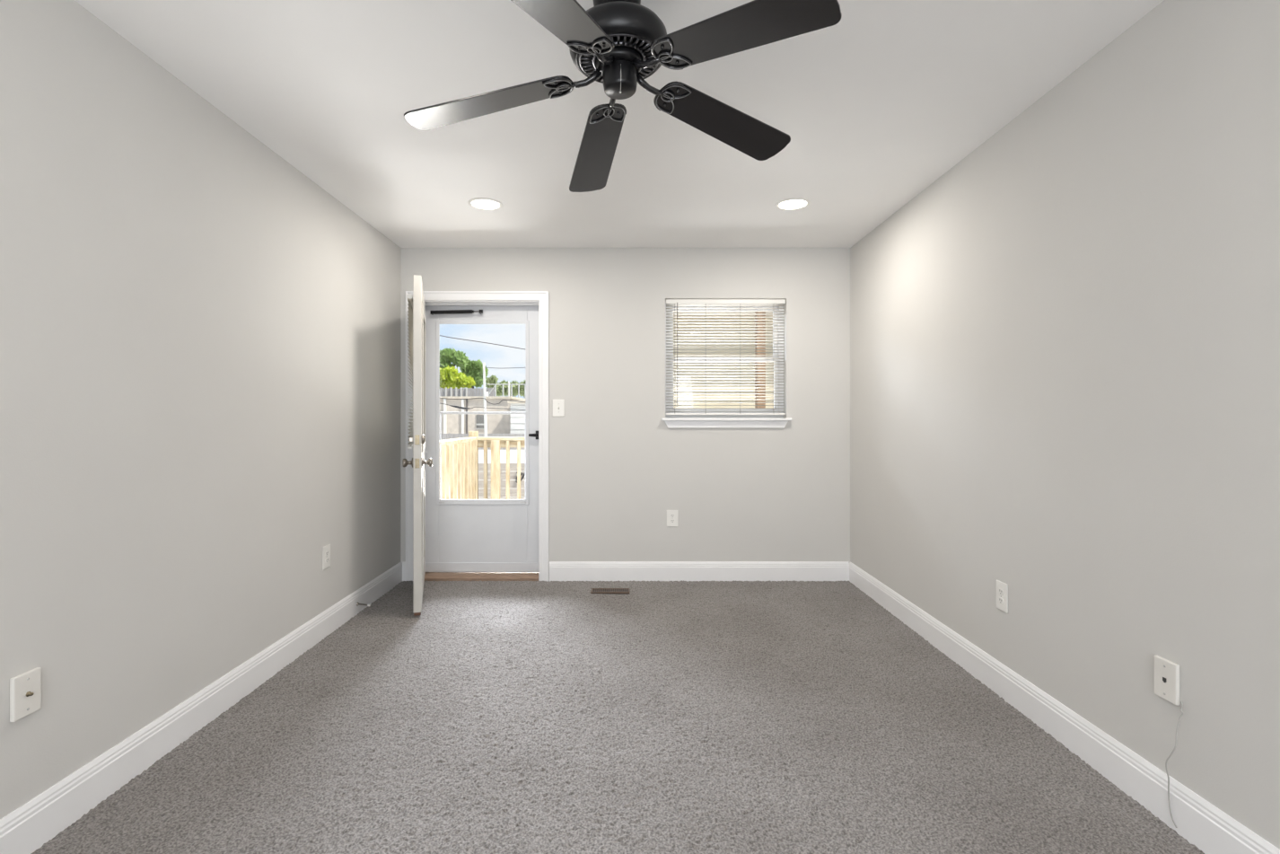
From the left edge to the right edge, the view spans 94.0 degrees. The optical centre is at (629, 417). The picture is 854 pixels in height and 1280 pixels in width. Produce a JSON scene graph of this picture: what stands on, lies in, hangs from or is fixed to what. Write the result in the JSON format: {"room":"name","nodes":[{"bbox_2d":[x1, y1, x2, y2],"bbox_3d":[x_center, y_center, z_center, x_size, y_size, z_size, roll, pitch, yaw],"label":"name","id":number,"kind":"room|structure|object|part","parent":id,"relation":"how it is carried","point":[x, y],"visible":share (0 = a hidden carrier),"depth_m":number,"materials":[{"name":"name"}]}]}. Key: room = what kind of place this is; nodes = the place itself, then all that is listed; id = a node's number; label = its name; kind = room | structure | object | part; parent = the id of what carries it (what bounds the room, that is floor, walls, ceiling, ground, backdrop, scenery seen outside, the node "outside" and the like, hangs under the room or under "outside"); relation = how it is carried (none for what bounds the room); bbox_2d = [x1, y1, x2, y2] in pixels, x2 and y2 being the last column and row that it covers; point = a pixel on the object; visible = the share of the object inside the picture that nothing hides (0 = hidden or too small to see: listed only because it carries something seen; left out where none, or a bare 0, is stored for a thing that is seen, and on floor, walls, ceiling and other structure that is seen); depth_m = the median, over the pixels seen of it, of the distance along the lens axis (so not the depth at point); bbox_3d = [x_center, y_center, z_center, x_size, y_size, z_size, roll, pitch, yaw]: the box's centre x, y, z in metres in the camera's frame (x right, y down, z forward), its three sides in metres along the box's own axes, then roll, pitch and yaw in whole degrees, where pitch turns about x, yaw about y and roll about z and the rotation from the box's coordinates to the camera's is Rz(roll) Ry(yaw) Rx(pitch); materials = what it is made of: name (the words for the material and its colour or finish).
{"room":"empty living room","nodes":[
{"label":"empty living room","id":0,"kind":"room"},
{"bbox_2d":[0,0,401,819],"bbox_3d":[-1.756,-0.075,0.840,0.200,2.650,7.122,0,0,-1],"label":"wall","id":1,"kind":"structure","parent":0,"point":[200,342],"depth_m":2.09,"materials":[{"name":"paint"}]},
{"bbox_2d":[9,666,41,721],"bbox_3d":[-1.651,0.758,1.637,0.024,0.118,0.076,0,0,-1],"label":"cable plate","id":2,"kind":"object","parent":1,"relation":"attached to","point":[25,688],"visible":1,"depth_m":1.63,"materials":[{"name":"white plastic"}]},
{"bbox_2d":[0,561,402,853],"bbox_3d":[-1.649,1.137,0.900,0.015,0.151,7.000,0,0,-1],"label":"baseboard","id":3,"kind":"structure","parent":1,"relation":"attached to","point":[27,828],"depth_m":2.10,"materials":[{"name":"white paint"}]},
{"bbox_2d":[356,602,370,605],"bbox_3d":[-1.625,1.138,3.638,0.088,0.020,0.020,0,0,11],"label":"door stop","id":4,"kind":"object","parent":3,"relation":"attached to","point":[357,603],"visible":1,"depth_m":3.64,"materials":[{"name":"silver metal"}]},
{"bbox_2d":[322,543,330,569],"bbox_3d":[-1.674,0.768,3.295,0.008,0.125,0.082,0,0,-1],"label":"wall outlet","id":5,"kind":"object","parent":1,"relation":"attached to","point":[326,549],"visible":1,"depth_m":3.29,"materials":[{"name":"white plastic"}]},
{"bbox_2d":[30,579,1204,853],"bbox_3d":[0.002,1.201,0.854,3.524,0.013,7.109,0,0,0],"label":"floor","id":6,"kind":"structure","parent":0,"point":[548,716],"depth_m":2.20,"materials":[{"name":"carpet"}]},
{"bbox_2d":[590,587,629,593],"bbox_3d":[-0.135,1.194,4.115,0.264,0.010,0.104,0,0,0],"label":"floor vent","id":7,"kind":"object","parent":6,"relation":"in","point":[593,590],"visible":1,"depth_m":4.11,"materials":[{"name":"brown metal"}]},
{"bbox_2d":[74,0,1163,247],"bbox_3d":[0.000,-1.325,0.905,3.500,0.150,7.250,0,0,0],"label":"ceiling","id":8,"kind":"structure","parent":0,"point":[875,105],"depth_m":2.36,"materials":[{"name":"paint"}]},
{"bbox_2d":[467,197,502,210],"bbox_3d":[-0.845,-1.247,3.493,0.198,0.007,0.198,0,0,0],"label":"recessed light","id":9,"kind":"object","parent":8,"relation":"in","point":[478,203],"visible":1,"depth_m":3.48,"materials":[{"name":"white plastic"}]},
{"bbox_2d":[403,0,841,192],"bbox_3d":[-0.038,-1.075,1.830,1.264,0.358,1.212,0,0,-13],"label":"ceiling fan","id":10,"kind":"object","parent":8,"relation":"hanging from","point":[618,45],"visible":1,"depth_m":1.74,"materials":[{"name":"black metal"}]},
{"bbox_3d":[-0.426,-0.956,1.816,0.517,0.006,0.153,-11,8,5],"label":"blade","id":11,"kind":"part","parent":10,"relation":"part of","materials":[{"name":"black wood"}]},
{"bbox_3d":[-0.183,-0.969,1.415,0.153,0.006,0.517,7,12,21],"label":"blade","id":12,"kind":"part","parent":10,"relation":"part of","materials":[{"name":"black wood"}]},
{"bbox_3d":[-0.120,-0.964,2.171,0.153,0.006,0.517,-11,-8,-15],"label":"blade","id":13,"kind":"part","parent":10,"relation":"part of","materials":[{"name":"black wood"}]},
{"bbox_2d":[578,34,658,81],"bbox_3d":[-0.032,-1.068,1.784,0.243,0.016,0.243,-2,-1,0],"label":"vent grille","id":14,"kind":"object","parent":10,"relation":"attached to","point":[637,46],"depth_m":1.73,"materials":[{"name":"metal"}]},
{"bbox_3d":[-0.027,-0.997,1.758,0.007,0.057,0.057,0,0,-5],"label":"pull chain","id":15,"kind":"part","parent":10,"relation":"part of","materials":[{"name":"grey metal"}]},
{"bbox_3d":[0.312,-0.981,1.990,0.517,0.006,0.153,9,-15,-31],"label":"blade","id":16,"kind":"part","parent":10,"relation":"part of","materials":[{"name":"black wood"}]},
{"bbox_3d":[0.273,-0.985,1.522,0.517,0.006,0.153,10,-2,40],"label":"blade","id":17,"kind":"part","parent":10,"relation":"part of","materials":[{"name":"black wood"}]},
{"bbox_2d":[775,197,810,210],"bbox_3d":[0.952,-1.247,3.493,0.198,0.007,0.198,0,0,0],"label":"recessed light","id":18,"kind":"object","parent":8,"relation":"in","point":[793,203],"visible":1,"depth_m":3.48,"materials":[{"name":"white plastic"}]},
{"bbox_2d":[401,247,850,579],"bbox_3d":[0.000,-0.075,4.465,3.900,2.650,0.130,0,0,0],"label":"wall","id":19,"kind":"structure","parent":0,"point":[616,469],"depth_m":4.40,"materials":[{"name":"paint"}]},
{"bbox_2d":[402,561,405,580],"bbox_3d":[-1.661,1.137,4.393,0.027,0.151,0.015,0,0,0],"label":"baseboard","id":20,"kind":"structure","parent":19,"relation":"attached to","point":[403,562],"depth_m":4.38,"materials":[{"name":"white paint"}]},
{"bbox_2d":[407,294,412,308],"bbox_3d":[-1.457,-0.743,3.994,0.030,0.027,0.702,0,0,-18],"label":"mini blind","id":21,"kind":"object","parent":19,"relation":"attached to","point":[409,296],"depth_m":3.69,"materials":[{"name":"white plastic"}]},
{"bbox_2d":[402,274,432,615],"bbox_3d":[-1.413,0.167,4.014,0.173,2.042,0.921,0,0,-18],"label":"door","id":22,"kind":"structure","parent":19,"relation":"in","point":[416,315],"depth_m":3.59,"materials":[{"name":"white paint"}]},
{"bbox_3d":[-1.347,0.275,3.626,0.064,0.064,0.064,0,0,-18],"label":"knob","id":23,"kind":"part","parent":22,"relation":"part of","materials":[{"name":"silver metal"}]},
{"bbox_3d":[-1.275,0.204,3.579,0.025,0.199,0.010,0,0,-18],"label":"latch plate","id":24,"kind":"part","parent":22,"relation":"part of","materials":[{"name":"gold metal"}]},
{"bbox_3d":[-1.413,0.676,4.013,0.055,0.600,0.662,0,0,-18],"label":"raised panel","id":25,"kind":"part","parent":22,"relation":"part of","materials":[{"name":"white paint"}]},
{"bbox_3d":[-1.413,-0.254,4.013,0.061,0.940,0.662,0,0,-18],"label":"glass frame","id":26,"kind":"part","parent":22,"relation":"part of","materials":[{"name":"white paint"}]},
{"bbox_3d":[-1.243,0.275,3.659,0.064,0.064,0.064,0,0,-18],"label":"knob","id":27,"kind":"part","parent":22,"relation":"part of","materials":[{"name":"silver metal"}]},
{"bbox_2d":[405,290,548,580],"bbox_3d":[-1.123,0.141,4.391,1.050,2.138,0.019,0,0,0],"label":"trim","id":28,"kind":"structure","parent":19,"relation":"attached to","point":[542,296],"depth_m":4.39,"materials":[{"name":"white paint"}]},
{"bbox_2d":[424,305,538,571],"bbox_3d":[-1.127,0.159,4.503,0.908,2.022,0.094,0,0,0],"label":"door","id":29,"kind":"structure","parent":19,"relation":"in","point":[462,535],"depth_m":4.51,"materials":[{"name":"white metal"}]},
{"bbox_3d":[-1.114,0.287,4.519,0.648,0.661,0.016,0,0,0],"label":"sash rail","id":30,"kind":"part","parent":29,"relation":"part of","materials":[{"name":"clear glass"}]},
{"bbox_3d":[-1.114,-0.038,4.511,0.704,1.392,0.008,0,0,0],"label":"glass frame","id":31,"kind":"part","parent":29,"relation":"part of","materials":[{"name":"clear glass"}]},
{"bbox_3d":[-0.721,0.132,4.473,0.072,0.026,0.027,0,0,0],"label":"lever","id":32,"kind":"part","parent":29,"relation":"part of","materials":[{"name":"black metal"}]},
{"bbox_2d":[424,571,538,580],"bbox_3d":[-1.127,1.200,4.499,0.908,0.060,0.222,0,0,0],"label":"trim","id":33,"kind":"structure","parent":19,"relation":"attached to","point":[428,575],"depth_m":4.42,"materials":[{"name":"brown wood"}]},
{"bbox_2d":[552,399,564,416],"bbox_3d":[-0.526,-0.071,4.390,0.086,0.126,0.020,0,0,0],"label":"light switch","id":34,"kind":"object","parent":19,"relation":"attached to","point":[558,405],"visible":1,"depth_m":4.39,"materials":[{"name":"white plastic"}]},
{"bbox_2d":[666,509,677,526],"bbox_3d":[0.312,0.741,4.396,0.084,0.122,0.008,0,0,0],"label":"wall outlet","id":35,"kind":"object","parent":19,"relation":"attached to","point":[671,514],"visible":1,"depth_m":4.39,"materials":[{"name":"white plastic"}]},
{"bbox_2d":[549,561,849,581],"bbox_3d":[0.508,1.137,4.393,2.204,0.151,0.015,0,0,0],"label":"baseboard","id":36,"kind":"structure","parent":19,"relation":"attached to","point":[776,571],"depth_m":4.38,"materials":[{"name":"white paint"}]},
{"bbox_2d":[661,300,791,427],"bbox_3d":[0.708,-0.402,4.447,0.953,0.954,0.177,0,0,0],"label":"window","id":37,"kind":"structure","parent":19,"relation":"in","point":[670,420],"depth_m":4.47,"materials":[{"name":"white paint"}]},
{"bbox_3d":[0.706,-0.631,4.520,0.822,0.424,0.022,0,0,0],"label":"sash","id":38,"kind":"part","parent":37,"relation":"part of","materials":[{"name":"white paint"}]},
{"bbox_3d":[0.706,-0.244,4.494,0.822,0.424,0.022,0,0,0],"label":"sash","id":39,"kind":"part","parent":37,"relation":"part of","materials":[{"name":"clear glass"}]},
{"bbox_2d":[666,299,785,414],"bbox_3d":[0.706,-0.446,4.418,0.882,0.853,0.037,0,0,0],"label":"window blind","id":40,"kind":"object","parent":37,"relation":"attached to","point":[668,302],"visible":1,"depth_m":4.43,"materials":[{"name":"white plastic"}]},
{"bbox_3d":[0.332,-0.438,4.422,0.002,0.821,0.027,0,0,0],"label":"ladder cord","id":41,"kind":"part","parent":40,"relation":"part of","materials":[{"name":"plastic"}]},
{"bbox_3d":[0.706,-0.026,4.422,0.882,0.014,0.024,0,0,0],"label":"rail","id":42,"kind":"part","parent":40,"relation":"part of","materials":[{"name":"white plastic"}]},
{"bbox_3d":[0.708,0.013,4.417,0.953,0.020,0.117,0,0,0],"label":"sill","id":43,"kind":"part","parent":37,"relation":"part of","materials":[{"name":"white paint"}]},
{"bbox_2d":[850,0,1279,849],"bbox_3d":[1.691,-0.075,0.840,0.200,2.650,7.122,0,0,1],"label":"wall","id":44,"kind":"structure","parent":0,"point":[1065,346],"depth_m":1.99,"materials":[{"name":"paint"}]},
{"bbox_2d":[996,579,1008,613],"bbox_3d":[1.603,0.770,2.574,0.008,0.122,0.078,0,0,1],"label":"wall outlet","id":45,"kind":"object","parent":44,"relation":"attached to","point":[1002,588],"visible":1,"depth_m":2.57,"materials":[{"name":"white plastic"}]},
{"bbox_2d":[998,596,1003,604],"bbox_3d":[1.600,0.789,2.574,0.002,0.025,0.034,0,0,1],"label":"receptacle","id":46,"kind":"object","parent":45,"relation":"attached to","point":[1000,599],"depth_m":2.58,"materials":[{"name":"white plastic"}]},
{"bbox_2d":[998,587,1003,595],"bbox_3d":[1.600,0.750,2.574,0.002,0.025,0.034,0,0,1],"label":"receptacle","id":47,"kind":"object","parent":45,"relation":"attached to","point":[1000,590],"depth_m":2.57,"materials":[{"name":"white plastic"}]},
{"bbox_2d":[849,561,1279,853],"bbox_3d":[1.584,1.137,0.900,0.015,0.151,7.000,0,0,1],"label":"baseboard","id":48,"kind":"structure","parent":44,"relation":"attached to","point":[1204,825],"depth_m":2.05,"materials":[{"name":"white paint"}]},
{"bbox_2d":[1154,655,1179,704],"bbox_3d":[1.592,0.778,1.772,0.014,0.118,0.076,0,0,0],"label":"plate","id":49,"kind":"object","parent":44,"relation":"attached to","point":[1166,671],"visible":1,"depth_m":1.76,"materials":[{"name":"white plastic"}]},
{"bbox_2d":[1165,701,1183,827],"bbox_3d":[1.577,1.002,1.730,0.027,0.369,0.040,0,0,0],"label":"wire","id":50,"kind":"object","parent":44,"relation":"hanging from","point":[1181,714],"visible":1,"depth_m":1.73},
{"label":"outside","id":51,"kind":"structure","parent":0,"visible":0},
{"bbox_2d":[478,449,524,497],"bbox_3d":[10.000,2.550,77.415,160.000,0.300,145.170,0,0,0],"label":"ground","id":52,"kind":"structure","parent":51,"point":[503,452],"depth_m":35.87,"materials":[{"name":"concrete"}]},
{"bbox_2d":[439,347,468,368],"bbox_3d":[-19.666,-2.650,64.018,4.692,10.114,2.236,0,0,0],"label":"tree","id":53,"kind":"object","parent":52,"relation":"on","point":[447,356],"visible":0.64,"depth_m":63.56,"materials":[{"name":"green plant"}]},
{"bbox_2d":[439,365,475,388],"bbox_3d":[-18.280,-1.527,61.936,4.579,7.873,2.069,0,0,0],"label":"tree","id":54,"kind":"object","parent":52,"relation":"on","point":[449,377],"visible":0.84,"depth_m":61.47,"materials":[{"name":"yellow plant"}]},
{"bbox_2d":[439,386,494,395],"bbox_3d":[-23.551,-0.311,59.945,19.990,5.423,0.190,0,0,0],"label":"fence","id":55,"kind":"object","parent":52,"relation":"on","point":[462,391],"visible":0.15,"depth_m":60.01,"materials":[{"name":"grey wood"}]},
{"bbox_2d":[459,359,488,388],"bbox_3d":[-17.200,-2.050,66.038,3.238,8.918,1.962,0,0,0],"label":"tree","id":56,"kind":"object","parent":52,"relation":"on","point":[474,369],"visible":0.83,"depth_m":65.52,"materials":[{"name":"green plant"}]},
{"bbox_2d":[439,395,525,433],"bbox_3d":[-16.425,0.352,51.500,13.906,4.096,7.400,0,0,0],"label":"garage","id":57,"kind":"structure","parent":52,"relation":"on","point":[451,423],"depth_m":48.01,"materials":[{"name":"beige paint"}]},
{"bbox_2d":[441,432,524,449],"bbox_3d":[-12.784,1.786,44.570,13.485,1.229,0.140,0,0,0],"label":"fence","id":58,"kind":"object","parent":52,"relation":"on","point":[449,435],"visible":0.17,"depth_m":44.49,"materials":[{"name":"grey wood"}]},
{"bbox_2d":[482,362,488,436],"bbox_3d":[-10.154,-0.726,41.928,0.402,6.258,0.355,0,0,0],"label":"utility pole","id":59,"kind":"object","parent":52,"relation":"on","point":[486,393],"visible":0.73,"depth_m":41.93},
{"bbox_2d":[485,374,498,395],"bbox_3d":[-16.709,-1.407,71.993,1.701,7.632,1.331,0,0,-13],"label":"tree","id":60,"kind":"object","parent":52,"relation":"on","point":[493,379],"visible":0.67,"depth_m":71.73,"materials":[{"name":"green plant"}]},
{"bbox_2d":[478,463,524,499],"bbox_3d":[-4.000,1.563,9.555,16.000,1.674,0.110,0,0,0],"label":"fence","id":61,"kind":"object","parent":52,"relation":"on","point":[503,466],"visible":0.02,"depth_m":9.50,"materials":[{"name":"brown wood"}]},
{"bbox_2d":[515,472,524,482],"bbox_3d":[-1.738,0.949,9.480,0.158,0.176,0.024,0,0,0],"label":"hose","id":62,"kind":"object","parent":61,"relation":"attached to","point":[521,473],"visible":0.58,"depth_m":9.47,"materials":[{"name":"black rubber"}]},
{"bbox_2d":[487,383,525,398],"bbox_3d":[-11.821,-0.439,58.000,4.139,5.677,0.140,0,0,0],"label":"fence","id":63,"kind":"object","parent":52,"relation":"on","point":[495,384],"visible":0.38,"depth_m":57.96,"materials":[{"name":"white wood"}]},
{"bbox_3d":[-10.798,-0.435,58.000,0.129,5.671,0.129,0,0,23],"label":"fence post","id":64,"kind":"part","parent":63,"relation":"part of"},
{"bbox_2d":[508,381,509,395],"bbox_3d":[-11.325,-0.492,56.000,0.252,5.786,0.220,0,0,0],"label":"utility pole","id":65,"kind":"object","parent":52,"relation":"on","point":[508,381],"visible":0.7,"depth_m":55.92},
{"bbox_2d":[496,379,525,397],"bbox_3d":[-14.553,-1.425,77.981,6.757,7.668,2.540,0,0,0],"label":"hedge","id":66,"kind":"object","parent":52,"relation":"on","point":[499,391],"visible":0.41,"depth_m":77.58,"materials":[{"name":"green plant"}]},
{"bbox_2d":[507,400,525,433],"bbox_3d":[-6.039,0.537,48.950,6.695,3.727,6.500,0,0,0],"label":"garage","id":67,"kind":"structure","parent":52,"relation":"on","point":[517,420],"depth_m":45.96,"materials":[{"name":"white"}]},
{"bbox_2d":[673,311,773,408],"bbox_3d":[2.775,-0.350,13.000,5.350,5.500,6.800,0,0,0],"label":"house","id":68,"kind":"structure","parent":52,"relation":"on","point":[679,387],"depth_m":9.99,"materials":[{"name":"beige"}]},
{"bbox_2d":[754,311,765,408],"bbox_3d":[1.507,0.270,6.900,0.140,4.260,0.140,0,0,0],"label":"porch post","id":69,"kind":"object","parent":52,"relation":"on","point":[757,387],"visible":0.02,"depth_m":6.85,"materials":[{"name":"brown wood"}]},
{"bbox_3d":[-13.779,-1.774,35.156,1.000,8.347,0.311,0,0,0],"label":"pole","id":70,"kind":"object","parent":52,"relation":"on","visible":0},
{"bbox_2d":[439,334,525,349],"bbox_3d":[-7.358,-4.197,35.000,12.850,2.334,0.052,0,0,0],"label":"overhead wire","id":71,"kind":"object","parent":70,"relation":"attached to","point":[440,335],"visible":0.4,"depth_m":34.98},
{"bbox_2d":[439,397,525,403],"bbox_3d":[-7.358,-1.077,35.000,12.844,0.620,0.044,0,0,0],"label":"overhead wire","id":72,"kind":"object","parent":70,"relation":"attached to","point":[440,398],"visible":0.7,"depth_m":34.98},
{"bbox_2d":[440,403,525,410],"bbox_3d":[-7.358,-0.737,35.000,12.844,0.666,0.120,0,0,0],"label":"overhead wire","id":73,"kind":"object","parent":70,"relation":"attached to","point":[458,407],"visible":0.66,"depth_m":34.98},
{"bbox_3d":[0.200,1.829,5.677,4.000,1.143,2.124,0,0,0],"label":"wooden deck","id":74,"kind":"object","parent":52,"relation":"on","visible":0},
{"bbox_2d":[441,430,524,499],"bbox_3d":[0.198,0.704,5.665,4.005,1.107,2.070,0,0,0],"label":"deck railing","id":75,"kind":"object","parent":74,"relation":"on","point":[460,456],"visible":0.23,"depth_m":6.30,"materials":[{"name":"brown wood"}]},
{"bbox_3d":[-1.746,0.704,6.660,0.089,1.107,0.081,0,0,0],"label":"rail post","id":76,"kind":"part","parent":75,"relation":"part of","materials":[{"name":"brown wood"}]},
{"bbox_3d":[-1.472,0.754,6.535,0.089,1.005,0.089,0,0,0],"label":"rail post","id":77,"kind":"part","parent":75,"relation":"part of","materials":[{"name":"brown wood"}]}
]}

